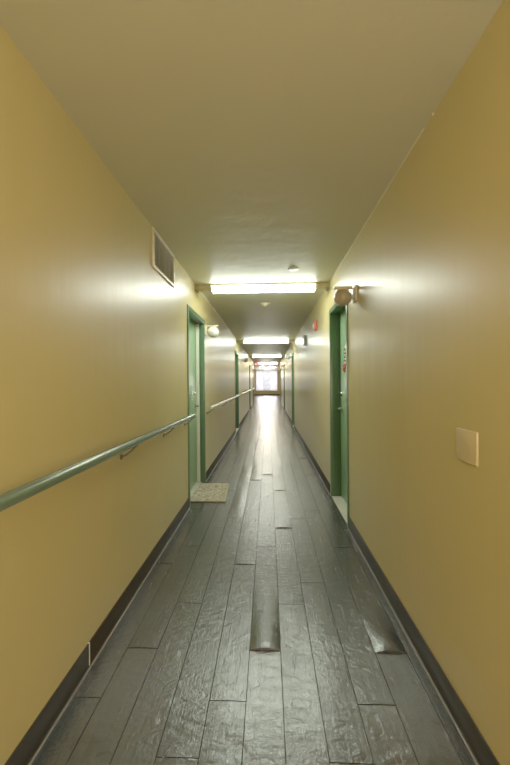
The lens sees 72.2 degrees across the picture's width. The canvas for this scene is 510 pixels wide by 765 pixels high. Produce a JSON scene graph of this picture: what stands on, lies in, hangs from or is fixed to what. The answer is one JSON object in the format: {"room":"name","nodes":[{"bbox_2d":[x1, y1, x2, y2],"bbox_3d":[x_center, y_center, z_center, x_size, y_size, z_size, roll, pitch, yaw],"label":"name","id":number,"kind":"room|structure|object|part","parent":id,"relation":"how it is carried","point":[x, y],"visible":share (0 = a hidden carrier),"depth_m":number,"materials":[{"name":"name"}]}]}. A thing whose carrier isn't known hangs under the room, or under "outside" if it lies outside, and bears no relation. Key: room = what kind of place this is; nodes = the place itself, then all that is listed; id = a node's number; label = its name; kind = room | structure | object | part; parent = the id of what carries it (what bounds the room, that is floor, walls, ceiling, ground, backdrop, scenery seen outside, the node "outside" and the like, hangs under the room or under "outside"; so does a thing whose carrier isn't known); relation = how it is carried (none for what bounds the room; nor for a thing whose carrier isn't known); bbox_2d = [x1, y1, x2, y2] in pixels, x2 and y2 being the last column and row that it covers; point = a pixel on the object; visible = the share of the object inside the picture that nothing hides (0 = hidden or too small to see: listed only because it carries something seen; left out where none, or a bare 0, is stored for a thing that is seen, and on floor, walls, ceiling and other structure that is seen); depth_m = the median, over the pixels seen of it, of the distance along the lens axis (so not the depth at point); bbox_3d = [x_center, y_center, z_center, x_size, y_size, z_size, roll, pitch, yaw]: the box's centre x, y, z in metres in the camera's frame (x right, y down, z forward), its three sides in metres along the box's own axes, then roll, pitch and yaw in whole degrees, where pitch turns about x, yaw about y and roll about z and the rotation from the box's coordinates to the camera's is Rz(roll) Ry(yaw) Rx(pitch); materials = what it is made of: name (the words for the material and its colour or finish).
{"room":"apartment building corridor","nodes":[
{"label":"apartment building corridor","id":0,"kind":"room"},
{"bbox_2d":[0,25,253,764],"bbox_3d":[-0.634,0.078,8.230,0.220,2.433,24.800,0,0,2],"label":"wall","id":1,"kind":"structure","parent":0,"point":[93,338],"depth_m":1.49,"materials":[{"name":"yellow paint"}]},
{"bbox_2d":[0,413,195,511],"bbox_3d":[-0.745,0.377,0.979,0.102,0.123,5.112,0,0,2],"label":"handrail","id":2,"kind":"object","parent":1,"relation":"attached to","point":[14,496],"visible":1,"depth_m":1.34,"materials":[{"name":"green metal"}]},
{"bbox_2d":[4,405,252,764],"bbox_3d":[-0.511,1.238,8.227,0.010,0.109,24.800,0,0,2],"label":"baseboard","id":3,"kind":"structure","parent":1,"relation":"attached to","point":[27,747],"depth_m":1.58,"materials":[{"name":"brown plastic"}]},
{"bbox_2d":[151,227,174,287],"bbox_3d":[-0.728,-0.982,2.813,0.018,0.288,0.570,0,0,2],"label":"air vent","id":4,"kind":"object","parent":1,"relation":"in","point":[163,259],"visible":1,"depth_m":2.78,"materials":[{"name":"metal"}]},
{"bbox_2d":[187,304,205,507],"bbox_3d":[-0.753,0.246,4.107,0.172,2.110,0.970,0,0,2],"label":"door","id":5,"kind":"structure","parent":1,"relation":"in","point":[195,323],"depth_m":4.53,"materials":[{"name":"green wood"}]},
{"bbox_2d":[205,325,218,337],"bbox_3d":[-0.573,-0.683,4.684,0.183,0.163,0.156,0,0,2],"label":"wall lamp","id":6,"kind":"object","parent":1,"relation":"attached to","point":[213,331],"visible":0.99,"depth_m":4.64,"materials":[{"name":"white glass"}]},
{"bbox_2d":[201,293,235,338],"bbox_3d":[-0.586,-1.136,6.825,0.024,0.024,4.800,0,0,2],"label":"trim","id":7,"kind":"structure","parent":1,"relation":"attached to","point":[201,293],"depth_m":5.51,"materials":[{"name":"beige paint"}]},
{"bbox_2d":[207,395,238,413],"bbox_3d":[-0.529,0.368,6.695,0.102,0.123,4.112,0,0,2],"label":"handrail","id":8,"kind":"object","parent":1,"relation":"attached to","point":[234,397],"visible":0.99,"depth_m":5.68,"materials":[{"name":"metal"}]},
{"bbox_3d":[-0.502,0.331,6.694,0.045,0.045,4.100,0,0,2],"label":"rail","id":9,"kind":"part","parent":8,"relation":"part of","materials":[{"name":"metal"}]},
{"bbox_2d":[235,350,238,431],"bbox_3d":[-0.556,0.238,9.313,0.172,2.110,1.030,0,0,2],"label":"door","id":10,"kind":"structure","parent":1,"relation":"in","point":[236,352],"depth_m":9.77,"materials":[{"name":"green wood"}]},
{"bbox_2d":[249,364,250,411],"bbox_3d":[-0.312,0.228,15.798,0.172,2.110,0.950,0,0,2],"label":"door","id":11,"kind":"structure","parent":1,"relation":"in","point":[249,364],"depth_m":16.22,"materials":[{"name":"green wood"}]},
{"bbox_2d":[253,368,253,404],"bbox_3d":[-0.173,0.222,19.471,0.172,2.110,0.900,0,0,2],"label":"door","id":12,"kind":"structure","parent":1,"relation":"in","point":[253,368],"depth_m":19.86,"materials":[{"name":"green wood"}]},
{"bbox_2d":[0,0,502,370],"bbox_3d":[0.364,-1.200,15.195,3.300,0.110,39.000,0,0,2],"label":"ceiling","id":13,"kind":"structure","parent":0,"point":[258,139],"depth_m":1.46,"materials":[{"name":"beige paint"}]},
{"bbox_2d":[195,285,209,292],"bbox_3d":[-0.601,-1.102,4.114,0.173,0.061,0.150,0,0,2],"label":"raceway","id":14,"kind":"object","parent":13,"relation":"attached to","point":[199,288],"visible":0.9,"depth_m":4.06,"materials":[{"name":"beige paint"}]},
{"bbox_2d":[210,282,316,293],"bbox_3d":[0.098,-1.099,4.088,1.224,0.080,0.164,0,0,2],"label":"ceiling light","id":15,"kind":"object","parent":13,"relation":"attached to","point":[296,286],"visible":1,"depth_m":4.02,"materials":[{"name":"white plastic"}]},
{"bbox_2d":[260,302,270,306],"bbox_3d":[0.152,-1.115,5.056,0.152,0.052,0.152,0,0,2],"label":"smoke detector","id":16,"kind":"object","parent":13,"relation":"attached to","point":[265,304],"visible":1,"depth_m":5.02,"materials":[{"name":"white plastic"}]},
{"bbox_2d":[243,339,288,342],"bbox_3d":[0.301,-1.107,9.474,1.224,0.080,0.164,0,0,2],"label":"ceiling light","id":17,"kind":"object","parent":13,"relation":"attached to","point":[244,341],"visible":1,"depth_m":9.41,"materials":[{"name":"white plastic"}]},
{"bbox_2d":[252,355,280,356],"bbox_3d":[0.507,-1.116,14.940,1.224,0.080,0.164,0,0,2],"label":"ceiling light","id":18,"kind":"object","parent":13,"relation":"attached to","point":[252,355],"visible":1,"depth_m":14.86,"materials":[{"name":"white plastic"}]},
{"bbox_2d":[259,362,277,363],"bbox_3d":[0.713,-1.124,20.386,1.224,0.080,0.164,0,0,2],"label":"ceiling light","id":19,"kind":"object","parent":13,"relation":"attached to","point":[261,362],"visible":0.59,"depth_m":20.31,"materials":[{"name":"white plastic"}]},
{"bbox_2d":[317,282,329,290],"bbox_3d":[0.782,-1.113,4.062,0.143,0.061,0.150,0,0,2],"label":"raceway","id":20,"kind":"object","parent":13,"relation":"attached to","point":[326,286],"visible":0.9,"depth_m":4.01,"materials":[{"name":"beige paint"}]},
{"bbox_2d":[31,395,475,764],"bbox_3d":[0.383,1.298,15.173,3.300,0.080,38.950,0,0,2],"label":"floor","id":21,"kind":"structure","parent":0,"point":[261,632],"depth_m":1.69,"materials":[{"name":"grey wood"}]},
{"bbox_2d":[191,483,228,501],"bbox_3d":[-0.502,1.290,4.134,0.395,0.011,0.671,0,0,2],"label":"door mat","id":22,"kind":"object","parent":21,"relation":"on","point":[206,492],"visible":0.99,"depth_m":4.06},
{"bbox_2d":[254,370,279,393],"bbox_3d":[1.104,0.032,34.558,3.100,2.433,0.150,0,0,2],"label":"wall","id":23,"kind":"structure","parent":0,"point":[278,371],"depth_m":34.48,"materials":[{"name":"yellow paint"}]},
{"bbox_2d":[256,375,277,390],"bbox_3d":[1.150,-0.160,34.486,2.220,2.005,0.190,0,0,2],"label":"window","id":24,"kind":"structure","parent":23,"relation":"in","point":[277,375],"depth_m":34.49,"materials":[{"name":"white glass"}]},
{"bbox_2d":[280,0,509,764],"bbox_3d":[1.128,0.065,8.163,0.220,2.433,24.800,0,0,2],"label":"wall","id":25,"kind":"structure","parent":0,"point":[429,319],"depth_m":1.44,"materials":[{"name":"yellow paint"}]},
{"bbox_2d":[280,367,280,397],"bbox_3d":[1.525,0.209,19.607,0.172,2.110,0.900,0,0,2],"label":"door","id":26,"kind":"structure","parent":25,"relation":"in","point":[280,367],"depth_m":20.01,"materials":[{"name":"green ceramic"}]},
{"bbox_2d":[283,363,284,410],"bbox_3d":[1.367,0.215,15.410,0.172,2.110,0.900,0,0,2],"label":"door","id":27,"kind":"structure","parent":25,"relation":"in","point":[284,363],"depth_m":15.81,"materials":[{"name":"green wood"}]},
{"bbox_2d":[291,352,293,427],"bbox_3d":[1.164,0.223,10.024,0.172,2.110,0.920,0,0,2],"label":"door","id":28,"kind":"structure","parent":25,"relation":"in","point":[292,355],"depth_m":10.44,"materials":[{"name":"green wood"}]},
{"bbox_2d":[303,335,306,345],"bbox_3d":[0.923,-0.775,6.469,0.050,0.190,0.150,0,0,2],"label":"junction box","id":29,"kind":"object","parent":25,"relation":"attached to","point":[304,336],"visible":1,"depth_m":6.40,"materials":[{"name":"white plastic"}]},
{"bbox_2d":[313,321,316,330],"bbox_3d":[0.868,-0.823,5.090,0.054,0.130,0.120,0,0,2],"label":"fire alarm","id":30,"kind":"object","parent":25,"relation":"attached to","point":[314,322],"visible":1,"depth_m":5.03,"materials":[{"name":"red plastic"}]},
{"bbox_2d":[329,303,349,527],"bbox_3d":[0.919,0.234,3.538,0.172,2.110,0.900,0,0,2],"label":"door","id":31,"kind":"structure","parent":25,"relation":"in","point":[338,315],"depth_m":3.94,"materials":[{"name":"green wood"}]},
{"bbox_2d":[342,347,345,377],"bbox_3d":[0.927,-0.216,3.613,0.045,0.339,0.078,0,0,2],"label":"hanging ornament","id":32,"kind":"object","parent":31,"relation":"hanging from","point":[344,364],"visible":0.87,"depth_m":3.60,"materials":[{"name":"white ceramic"}]},
{"bbox_2d":[333,285,356,305],"bbox_3d":[0.722,-0.694,2.814,0.176,0.157,0.142,0,0,2],"label":"wall lamp","id":33,"kind":"object","parent":25,"relation":"attached to","point":[342,297],"visible":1,"depth_m":2.77,"materials":[{"name":"beige glass"}]},
{"bbox_3d":[0.705,-0.682,2.814,0.142,0.134,0.142,0,0,2],"label":"globe","id":34,"kind":"part","parent":33,"relation":"part of","materials":[{"name":"beige glass"}]},
{"bbox_3d":[0.707,-0.761,2.814,0.145,0.018,0.044,0,0,2],"label":"arm","id":35,"kind":"part","parent":33,"relation":"part of"},
{"bbox_2d":[295,112,433,337],"bbox_3d":[0.899,-1.142,5.319,0.012,0.015,7.698,0,0,2],"label":"trim","id":36,"kind":"structure","parent":25,"relation":"attached to","point":[433,112],"depth_m":2.08,"materials":[{"name":"beige paint"}]},
{"bbox_2d":[280,402,499,764],"bbox_3d":[1.022,1.226,8.169,0.010,0.109,24.800,0,0,2],"label":"baseboard","id":37,"kind":"structure","parent":25,"relation":"attached to","point":[476,742],"depth_m":1.54,"materials":[{"name":"brown plastic"}]},
{"bbox_2d":[456,428,478,466],"bbox_3d":[0.754,0.227,1.247,0.008,0.116,0.130,0,0,2],"label":"wall plate","id":38,"kind":"object","parent":25,"relation":"attached to","point":[467,451],"visible":1,"depth_m":1.24,"materials":[{"name":"beige plastic"}]},
{"bbox_3d":[1.140,-1.112,34.399,2.304,0.044,0.162,0,0,2],"label":"curtain rod","id":39,"kind":"object","parent":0,"visible":0},
{"bbox_2d":[256,371,262,389],"bbox_3d":[0.448,-0.154,34.432,0.700,1.875,0.035,0,0,2],"label":"sheer curtain","id":40,"kind":"object","parent":39,"relation":"hanging from","point":[259,374],"visible":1,"depth_m":34.43,"materials":[{"name":"white fabric"}]},
{"bbox_2d":[270,371,276,389],"bbox_3d":[1.837,-0.165,34.380,0.720,1.875,0.035,0,0,2],"label":"sheer curtain","id":41,"kind":"object","parent":39,"relation":"hanging from","point":[273,374],"visible":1,"depth_m":34.38,"materials":[{"name":"white fabric"}]}
]}

